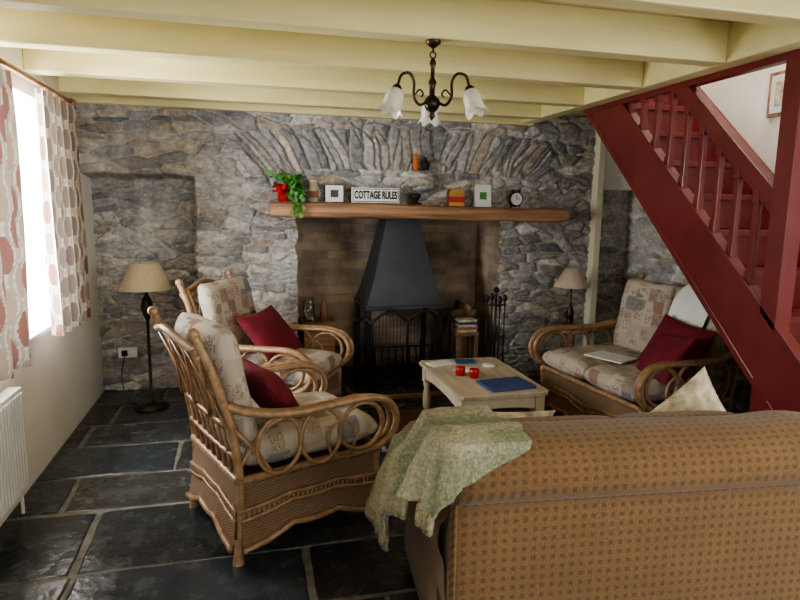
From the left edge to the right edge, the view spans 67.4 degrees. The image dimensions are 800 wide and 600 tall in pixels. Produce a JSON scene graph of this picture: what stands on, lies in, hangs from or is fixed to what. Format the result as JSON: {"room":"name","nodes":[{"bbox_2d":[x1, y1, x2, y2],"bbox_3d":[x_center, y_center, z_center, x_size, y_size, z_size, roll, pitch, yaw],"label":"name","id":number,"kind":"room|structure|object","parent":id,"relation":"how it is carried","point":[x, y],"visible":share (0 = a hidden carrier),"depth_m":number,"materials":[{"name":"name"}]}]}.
{"room":"traditional dwelling","nodes":[
{"label":"traditional dwelling","id":0,"kind":"room"},
{"bbox_2d":[0,46,104,526],"bbox_3d":[-1.742,0.074,1.394,0.400,2.380,7.700,-1,9,-14],"label":"wall","id":1,"kind":"structure","parent":0,"point":[63,381],"depth_m":3.63,"materials":[{"name":"beige paint"}]},
{"bbox_2d":[0,58,75,105],"bbox_3d":[-1.838,-1.078,2.743,0.128,0.056,2.176,-1,9,-14],"label":"curtain rod","id":2,"kind":"object","parent":1,"relation":"attached to","point":[71,101],"visible":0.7,"depth_m":3.11,"materials":[{"name":"brown wood"}]},
{"bbox_2d":[0,66,30,381],"bbox_3d":[-1.698,-0.313,2.426,0.106,1.350,0.874,-1,9,-14],"label":"curtain","id":3,"kind":"object","parent":2,"relation":"hanging from","point":[15,353],"visible":1,"depth_m":2.71,"materials":[{"name":"beige fabric"}]},
{"bbox_2d":[35,88,90,336],"bbox_3d":[-1.976,-0.497,3.522,0.092,1.330,0.623,-1,9,-14],"label":"curtain","id":4,"kind":"object","parent":2,"relation":"hanging from","point":[65,247],"visible":1,"depth_m":3.44,"materials":[{"name":"beige fabric"}]},
{"bbox_2d":[29,318,51,343],"bbox_3d":[-2.128,0.238,3.007,0.430,0.030,1.430,-1,9,-14],"label":"window sill","id":5,"kind":"structure","parent":1,"relation":"attached to","point":[39,327],"depth_m":3.44,"materials":[{"name":"white paint"}]},
{"bbox_2d":[0,363,563,599],"bbox_3d":[0.786,1.224,2.300,6.076,0.140,7.851,-1,9,-14],"label":"floor","id":6,"kind":"structure","parent":0,"point":[110,516],"depth_m":2.75,"materials":[{"name":"stone"}]},
{"bbox_2d":[0,387,29,522],"bbox_3d":[-1.697,0.817,2.317,0.099,0.630,1.220,-1,9,-14],"label":"radiator","id":7,"kind":"object","parent":6,"relation":"on","point":[14,466],"visible":1,"depth_m":2.72,"materials":[{"name":"metal"}]},
{"bbox_2d":[119,261,171,411],"bbox_3d":[-1.843,0.265,4.395,0.360,1.080,0.360,-1,9,-14],"label":"floor lamp","id":8,"kind":"object","parent":6,"relation":"on","point":[147,276],"visible":0.97,"depth_m":4.28,"materials":[{"name":"brown metal"}]},
{"bbox_2d":[175,270,353,401],"bbox_3d":[-0.890,0.363,4.033,0.984,1.043,0.748,3,9,15],"label":"wicker armchair","id":9,"kind":"object","parent":6,"relation":"on","point":[221,302],"visible":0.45,"depth_m":3.93,"materials":[{"name":"wicker"}]},
{"bbox_2d":[235,305,303,360],"bbox_3d":[-0.864,0.231,4.049,0.260,0.318,0.506,3,9,15],"label":"cushion","id":10,"kind":"object","parent":9,"relation":"on","point":[266,327],"visible":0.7,"depth_m":3.94,"materials":[{"name":"fabric"}]},
{"bbox_2d":[147,306,399,566],"bbox_3d":[-0.610,0.546,2.871,0.984,1.043,0.748,-6,11,-35],"label":"wicker armchair","id":11,"kind":"object","parent":6,"relation":"on","point":[258,473],"visible":0.97,"depth_m":2.63,"materials":[{"name":"wicker"}]},
{"bbox_2d":[242,358,300,418],"bbox_3d":[-0.632,0.451,2.914,0.253,0.337,0.487,-6,11,-35],"label":"cushion","id":12,"kind":"object","parent":11,"relation":"on","point":[266,388],"visible":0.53,"depth_m":2.75,"materials":[{"name":"fabric"}]},
{"bbox_2d":[299,317,336,351],"bbox_3d":[-0.713,0.423,5.210,0.300,0.510,0.280,-1,9,-14],"label":"wooden crate","id":13,"kind":"object","parent":6,"relation":"on","point":[327,342],"visible":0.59,"depth_m":5.09,"materials":[{"name":"brown wood"}]},
{"bbox_2d":[304,298,314,321],"bbox_3d":[-0.771,0.082,5.121,0.100,0.190,0.100,-1,9,-14],"label":"glass jar","id":14,"kind":"object","parent":13,"relation":"on","point":[309,307],"visible":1,"depth_m":5.09,"materials":[{"name":"white"}]},
{"bbox_2d":[320,294,327,320],"bbox_3d":[-0.650,0.062,5.128,0.070,0.230,0.070,-1,9,-14],"label":"bottle","id":15,"kind":"object","parent":13,"relation":"on","point":[323,306],"visible":1,"depth_m":5.11,"materials":[{"name":"ceramic"}]},
{"bbox_2d":[344,386,444,398],"bbox_3d":[0.054,0.741,4.881,0.999,0.043,0.290,-1,9,-10],"label":"hearth fender","id":16,"kind":"object","parent":6,"relation":"on","point":[347,390],"visible":0.45,"depth_m":4.76,"materials":[{"name":"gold metal"}]},
{"bbox_2d":[354,219,444,382],"bbox_3d":[-0.019,-0.034,5.253,0.680,1.420,0.570,-1,9,-14],"label":"fireplace","id":17,"kind":"object","parent":6,"relation":"on","point":[398,274],"visible":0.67,"depth_m":5.02,"materials":[{"name":"metal"}]},
{"bbox_2d":[354,307,451,391],"bbox_3d":[0.044,0.395,4.987,0.841,0.695,0.154,-1,9,-14],"label":"fire screen","id":18,"kind":"object","parent":6,"relation":"on","point":[445,320],"visible":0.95,"depth_m":4.92,"materials":[{"name":"black metal"}]},
{"bbox_2d":[370,404,527,443],"bbox_3d":[0.510,0.917,3.905,1.150,0.007,1.450,-1,9,-14],"label":"rug","id":19,"kind":"object","parent":6,"relation":"on","point":[407,414],"visible":0.03,"depth_m":4.42,"materials":[{"name":"red fabric"}]},
{"bbox_2d":[419,357,548,410],"bbox_3d":[0.519,0.693,4.007,0.590,0.402,0.870,-1,9,-14],"label":"coffee table","id":20,"kind":"object","parent":19,"relation":"on","point":[460,390],"visible":0.61,"depth_m":3.75,"materials":[{"name":"brown wood"}]},
{"bbox_2d":[425,360,455,366],"bbox_3d":[0.285,0.449,4.237,0.180,0.005,0.120,-5,10,-31],"label":"magazine","id":21,"kind":"object","parent":20,"relation":"on","point":[442,362],"visible":1,"depth_m":4.23,"materials":[{"name":"paper"}]},
{"bbox_2d":[455,365,465,375],"bbox_3d":[0.398,0.467,3.956,0.068,0.058,0.067,-1,9,-14],"label":"candle","id":22,"kind":"object","parent":20,"relation":"on","point":[460,370],"visible":1,"depth_m":3.93,"materials":[{"name":"wax"}]},
{"bbox_2d":[455,359,475,363],"bbox_3d":[0.467,0.439,4.293,0.140,0.012,0.100,0,9,-3],"label":"book","id":23,"kind":"object","parent":20,"relation":"on","point":[458,361],"visible":1,"depth_m":4.26,"materials":[{"name":"blue paper"}]},
{"bbox_2d":[469,368,479,378],"bbox_3d":[0.483,0.476,3.906,0.068,0.058,0.067,-1,9,-14],"label":"candle","id":24,"kind":"object","parent":20,"relation":"on","point":[473,372],"visible":1,"depth_m":3.88,"materials":[{"name":"wax"}]},
{"bbox_2d":[482,363,495,367],"bbox_3d":[0.625,0.456,4.200,0.100,0.012,0.100,-1,9,-14],"label":"dish","id":25,"kind":"object","parent":20,"relation":"on","point":[490,365],"visible":1,"depth_m":4.18,"materials":[{"name":"white ceramic"}]},
{"bbox_2d":[476,376,535,392],"bbox_3d":[0.660,0.524,3.740,0.300,0.018,0.220,-2,9,-20],"label":"book","id":26,"kind":"object","parent":20,"relation":"on","point":[514,383],"visible":1,"depth_m":3.70,"materials":[{"name":"blue paper"}]},
{"bbox_2d":[447,301,479,358],"bbox_3d":[0.565,0.341,5.409,0.305,0.647,0.305,-1,9,-14],"label":"basket","id":27,"kind":"object","parent":6,"relation":"on","point":[463,310],"visible":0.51,"depth_m":5.30,"materials":[{"name":"wicker"}]},
{"bbox_2d":[452,317,478,358],"bbox_3d":[0.558,0.439,5.162,0.200,0.568,0.140,-1,9,-14],"label":"side table","id":28,"kind":"object","parent":6,"relation":"on","point":[463,326],"visible":0.8,"depth_m":5.09,"materials":[{"name":"brown wood"}]},
{"bbox_2d":[484,287,506,362],"bbox_3d":[0.798,0.314,5.057,0.200,0.855,0.199,6,10,30],"label":"fireplace tool set","id":29,"kind":"object","parent":6,"relation":"on","point":[496,289],"visible":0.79,"depth_m":5.03,"materials":[{"name":"black metal"}]},
{"bbox_2d":[548,322,595,347],"bbox_3d":[1.484,0.481,5.218,0.400,0.507,0.397,-1,9,-14],"label":"side table","id":30,"kind":"object","parent":6,"relation":"on","point":[572,336],"visible":0.09,"depth_m":5.17,"materials":[{"name":"brown wood"}]},
{"bbox_2d":[554,268,589,324],"bbox_3d":[1.461,-0.018,5.133,0.300,0.505,0.300,-1,9,-14],"label":"table lamp","id":31,"kind":"object","parent":30,"relation":"on","point":[570,278],"visible":0.81,"depth_m":5.04,"materials":[{"name":"beige fabric"}]},
{"bbox_2d":[400,410,799,599],"bbox_3d":[0.710,0.746,2.211,1.320,0.869,0.904,-1,9,-9],"label":"sofa","id":32,"kind":"object","parent":6,"relation":"on","point":[696,504],"visible":0.87,"depth_m":1.78,"materials":[{"name":"fabric"}]},
{"bbox_2d":[364,405,532,551],"bbox_3d":[0.108,0.608,2.012,0.398,0.592,0.821,-1,9,-9],"label":"throw blanket","id":33,"kind":"object","parent":32,"relation":"on","point":[446,450],"visible":1,"depth_m":1.67,"materials":[{"name":"green fabric"}]},
{"bbox_2d":[494,410,555,418],"bbox_3d":[0.339,0.539,2.235,0.419,0.317,0.201,-2,9,-18],"label":"floral cushion","id":34,"kind":"object","parent":32,"relation":"on","point":[503,415],"visible":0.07,"depth_m":2.17,"materials":[{"name":"beige fabric"}]},
{"bbox_2d":[651,366,726,411],"bbox_3d":[1.106,0.521,2.321,0.558,0.560,0.169,0,9,-6],"label":"floral cushion","id":35,"kind":"object","parent":32,"relation":"on","point":[698,393],"visible":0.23,"depth_m":2.24,"materials":[{"name":"beige fabric"}]},
{"bbox_2d":[528,273,738,416],"bbox_3d":[1.589,0.398,4.027,0.984,1.043,1.149,-2,9,-20],"label":"wicker loveseat","id":36,"kind":"object","parent":6,"relation":"on","point":[577,383],"visible":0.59,"depth_m":4.00,"materials":[{"name":"wicker"}]},
{"bbox_2d":[584,350,636,363],"bbox_3d":[1.403,0.378,3.997,0.200,0.008,0.280,-6,11,-37],"label":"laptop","id":37,"kind":"object","parent":36,"relation":"on","point":[604,355],"visible":1,"depth_m":3.98,"materials":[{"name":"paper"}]},
{"bbox_2d":[636,334,697,383],"bbox_3d":[1.600,0.347,3.655,0.221,0.331,0.429,0,9,-8],"label":"cushion","id":38,"kind":"object","parent":36,"relation":"on","point":[665,347],"visible":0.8,"depth_m":3.55,"materials":[{"name":"fabric"}]},
{"bbox_2d":[637,313,717,382],"bbox_3d":[1.718,0.293,3.755,0.224,0.350,0.435,-2,9,-16],"label":"cushion","id":39,"kind":"object","parent":36,"relation":"on","point":[669,325],"visible":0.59,"depth_m":3.65,"materials":[{"name":"fabric"}]},
{"bbox_2d":[668,284,707,328],"bbox_3d":[1.947,0.082,3.855,0.290,0.356,0.349,-2,9,-20],"label":"cushion","id":40,"kind":"object","parent":36,"relation":"on","point":[686,307],"visible":0.26,"depth_m":3.86,"materials":[{"name":"fabric"}]},
{"bbox_2d":[583,49,799,411],"bbox_3d":[1.977,-0.409,3.281,0.777,2.860,3.160,-1,9,-14],"label":"staircase","id":41,"kind":"structure","parent":6,"relation":"on","point":[730,223],"depth_m":3.09,"materials":[{"name":"red paint"}]},
{"bbox_2d":[284,218,296,335],"bbox_3d":[-0.943,-0.021,5.086,0.095,1.460,0.550,-1,9,-14],"label":"wall","id":42,"kind":"structure","parent":0,"point":[290,218],"depth_m":4.80,"materials":[{"name":"stone"}]},
{"bbox_2d":[57,76,540,118],"bbox_3d":[-0.557,-1.472,4.277,3.380,0.185,0.100,-1,9,-14],"label":"ceiling beam","id":43,"kind":"structure","parent":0,"point":[66,84],"depth_m":4.14,"materials":[{"name":"beige wood"}]},
{"bbox_2d":[22,48,583,106],"bbox_3d":[-0.405,-1.378,3.683,3.380,0.185,0.100,-1,9,-14],"label":"ceiling beam","id":44,"kind":"structure","parent":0,"point":[35,61],"depth_m":3.55,"materials":[{"name":"beige wood"}]},
{"bbox_2d":[0,8,643,89],"bbox_3d":[-0.250,-1.282,3.080,3.380,0.185,0.100,-1,9,-14],"label":"ceiling beam","id":45,"kind":"structure","parent":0,"point":[19,28],"depth_m":2.97,"materials":[{"name":"beige wood"}]},
{"bbox_2d":[76,103,595,390],"bbox_3d":[-0.344,-0.498,5.210,5.000,2.380,0.901,-1,9,-14],"label":"wall","id":46,"kind":"structure","parent":0,"point":[189,192],"depth_m":4.77,"materials":[{"name":"stone"}]},
{"bbox_2d":[118,347,138,403],"bbox_3d":[-2.095,0.585,4.652,0.141,0.358,0.439,-3,10,-26],"label":"wall socket","id":47,"kind":"object","parent":46,"relation":"attached to","point":[125,352],"visible":0.92,"depth_m":4.79,"materials":[{"name":"white paint"}]},
{"bbox_2d":[72,94,533,125],"bbox_3d":[-0.587,-1.520,4.617,3.490,0.195,0.110,-1,9,-14],"label":"ceiling beam","id":48,"kind":"structure","parent":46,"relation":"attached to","point":[88,99],"depth_m":4.49,"materials":[{"name":"yellow paint"}]},
{"bbox_2d":[412,154,419,169],"bbox_3d":[0.127,-1.116,4.832,0.048,0.130,0.056,7,11,37],"label":"figurine","id":49,"kind":"object","parent":46,"relation":"on","point":[415,159],"visible":1,"depth_m":4.82,"materials":[{"name":"ceramic"}]},
{"bbox_2d":[269,202,568,221],"bbox_3d":[0.204,-0.707,4.854,2.460,0.137,0.220,-1,9,-14],"label":"mantel shelf","id":50,"kind":"object","parent":46,"relation":"attached to","point":[276,209],"visible":0.99,"depth_m":4.73,"materials":[{"name":"brown wood"}]},
{"bbox_2d":[267,170,305,218],"bbox_3d":[-0.847,-0.791,4.491,0.279,0.357,0.235,-1,9,-14],"label":"trailing potted plant","id":51,"kind":"object","parent":50,"relation":"on","point":[291,186],"visible":1,"depth_m":4.46,"materials":[{"name":"green plant"}]},
{"bbox_2d":[308,180,318,201],"bbox_3d":[-0.662,-0.836,4.596,0.077,0.165,0.076,-1,9,-14],"label":"storage jar","id":52,"kind":"object","parent":50,"relation":"on","point":[313,192],"visible":1,"depth_m":4.57,"materials":[{"name":"ceramic"}]},
{"bbox_2d":[325,185,342,201],"bbox_3d":[-0.507,-0.822,4.636,0.136,0.125,0.020,-1,9,-14],"label":"photo frame","id":53,"kind":"object","parent":50,"relation":"on","point":[333,193],"visible":1,"depth_m":4.63,"materials":[{"name":"white paint"}]},
{"bbox_2d":[351,187,398,202],"bbox_3d":[-0.192,-0.821,4.715,0.380,0.115,0.031,-1,9,-14],"label":"sign","id":54,"kind":"object","parent":50,"relation":"on","point":[358,195],"visible":1,"depth_m":4.70,"materials":[{"name":"white paint"}]},
{"bbox_2d":[409,194,421,204],"bbox_3d":[0.122,-0.806,4.801,0.110,0.085,0.108,-1,9,-14],"label":"candle holder","id":55,"kind":"object","parent":50,"relation":"on","point":[414,197],"visible":1,"depth_m":4.77,"materials":[{"name":"brown metal"}]},
{"bbox_2d":[446,189,464,205],"bbox_3d":[0.452,-0.832,4.881,0.138,0.135,0.074,-1,9,-14],"label":"tin","id":56,"kind":"object","parent":50,"relation":"on","point":[455,197],"visible":0.98,"depth_m":4.85,"materials":[{"name":"gold metal"}]},
{"bbox_2d":[473,185,490,206],"bbox_3d":[0.680,-0.857,4.938,0.140,0.179,0.047,-1,9,-14],"label":"picture frame","id":57,"kind":"object","parent":50,"relation":"on","point":[482,193],"visible":1,"depth_m":4.93,"materials":[{"name":"paper"}]},
{"bbox_2d":[508,189,522,206],"bbox_3d":[0.966,-0.847,5.010,0.126,0.150,0.042,-1,9,-14],"label":"alarm clock","id":58,"kind":"object","parent":50,"relation":"on","point":[515,199],"visible":1,"depth_m":5.00,"materials":[{"name":"brown metal"}]},
{"bbox_2d":[421,157,428,169],"bbox_3d":[0.205,-1.103,4.854,0.070,0.100,0.068,-1,9,-14],"label":"bottle","id":59,"kind":"object","parent":46,"relation":"on","point":[425,164],"visible":1,"depth_m":4.83,"materials":[{"name":"black glass"}]},
{"bbox_2d":[582,130,605,345],"bbox_3d":[1.729,-0.493,5.366,0.065,2.380,0.120,-1,9,-14],"label":"trim","id":60,"kind":"structure","parent":46,"relation":"attached to","point":[597,183],"depth_m":5.31,"materials":[{"name":"beige paint"}]},
{"bbox_2d":[0,0,728,66],"bbox_3d":[-0.096,-1.187,2.476,3.380,0.185,0.100,-1,9,-14],"label":"ceiling beam","id":61,"kind":"structure","parent":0,"point":[516,25],"depth_m":2.53,"materials":[{"name":"beige wood"}]},
{"bbox_2d":[296,217,476,366],"bbox_3d":[-0.135,-0.134,5.625,1.930,1.540,0.120,-1,9,-14],"label":"wall","id":62,"kind":"structure","parent":0,"point":[332,253],"depth_m":5.52,"materials":[{"name":"brick"}]},
{"bbox_2d":[474,221,502,357],"bbox_3d":[0.836,-0.066,5.534,0.095,1.460,0.550,-1,9,-14],"label":"wall","id":63,"kind":"structure","parent":0,"point":[489,233],"depth_m":5.50,"materials":[{"name":"brick"}]},
{"bbox_2d":[566,110,586,115],"bbox_3d":[1.670,-1.683,5.142,1.070,0.200,0.860,-1,9,-14],"label":"ceiling","id":64,"kind":"structure","parent":0,"point":[581,112],"depth_m":5.06,"materials":[{"name":"yellow paint"}]},
{"bbox_2d":[594,148,631,344],"bbox_3d":[1.927,-0.512,5.508,0.450,2.380,0.140,-1,9,-14],"label":"wall","id":65,"kind":"structure","parent":0,"point":[617,192],"depth_m":5.55,"materials":[{"name":"stone"}]},
{"bbox_2d":[519,0,732,22],"bbox_3d":[0.606,-1.155,1.371,5.000,0.120,7.180,-1,9,-14],"label":"ceiling","id":66,"kind":"structure","parent":0,"point":[538,1],"depth_m":2.68,"materials":[{"name":"paint"}]},
{"bbox_2d":[377,39,489,126],"bbox_3d":[0.108,-0.940,2.592,0.458,0.332,0.454,-1,9,-14],"label":"chandelier","id":67,"kind":"object","parent":66,"relation":"hanging from","point":[472,98],"visible":1,"depth_m":2.53,"materials":[{"name":"brown metal"}]},
{"bbox_2d":[522,21,799,123],"bbox_3d":[1.878,-1.075,1.788,0.106,0.230,7.030,-1,9,-14],"label":"ceiling beam trimmer","id":68,"kind":"structure","parent":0,"point":[747,42],"depth_m":2.97},
{"bbox_2d":[543,0,799,27],"bbox_3d":[0.058,-1.091,1.873,3.380,0.185,0.100,-1,9,-14],"label":"ceiling beam","id":69,"kind":"structure","parent":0,"point":[786,13],"depth_m":2.13,"materials":[{"name":"beige wood"}]},
{"bbox_2d":[621,190,751,413],"bbox_3d":[2.338,-0.141,4.716,0.058,1.900,1.930,-1,9,-14],"label":"stone wall","id":70,"kind":"structure","parent":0,"point":[647,253],"depth_m":5.24,"materials":[{"name":"grey stone"}]},
{"bbox_2d":[699,64,785,172],"bbox_3d":[2.264,-1.360,3.757,0.050,4.600,4.100,-1,9,-14],"label":"wall","id":71,"kind":"structure","parent":0,"point":[742,99],"depth_m":3.80,"materials":[{"name":"beige paint"}]},
{"bbox_2d":[766,70,784,117],"bbox_3d":[2.276,-1.227,3.557,0.028,0.260,0.210,-1,9,-14],"label":"picture frame","id":72,"kind":"object","parent":71,"relation":"attached to","point":[776,85],"visible":0.58,"depth_m":3.60,"materials":[{"name":"brown wood"}]}
]}

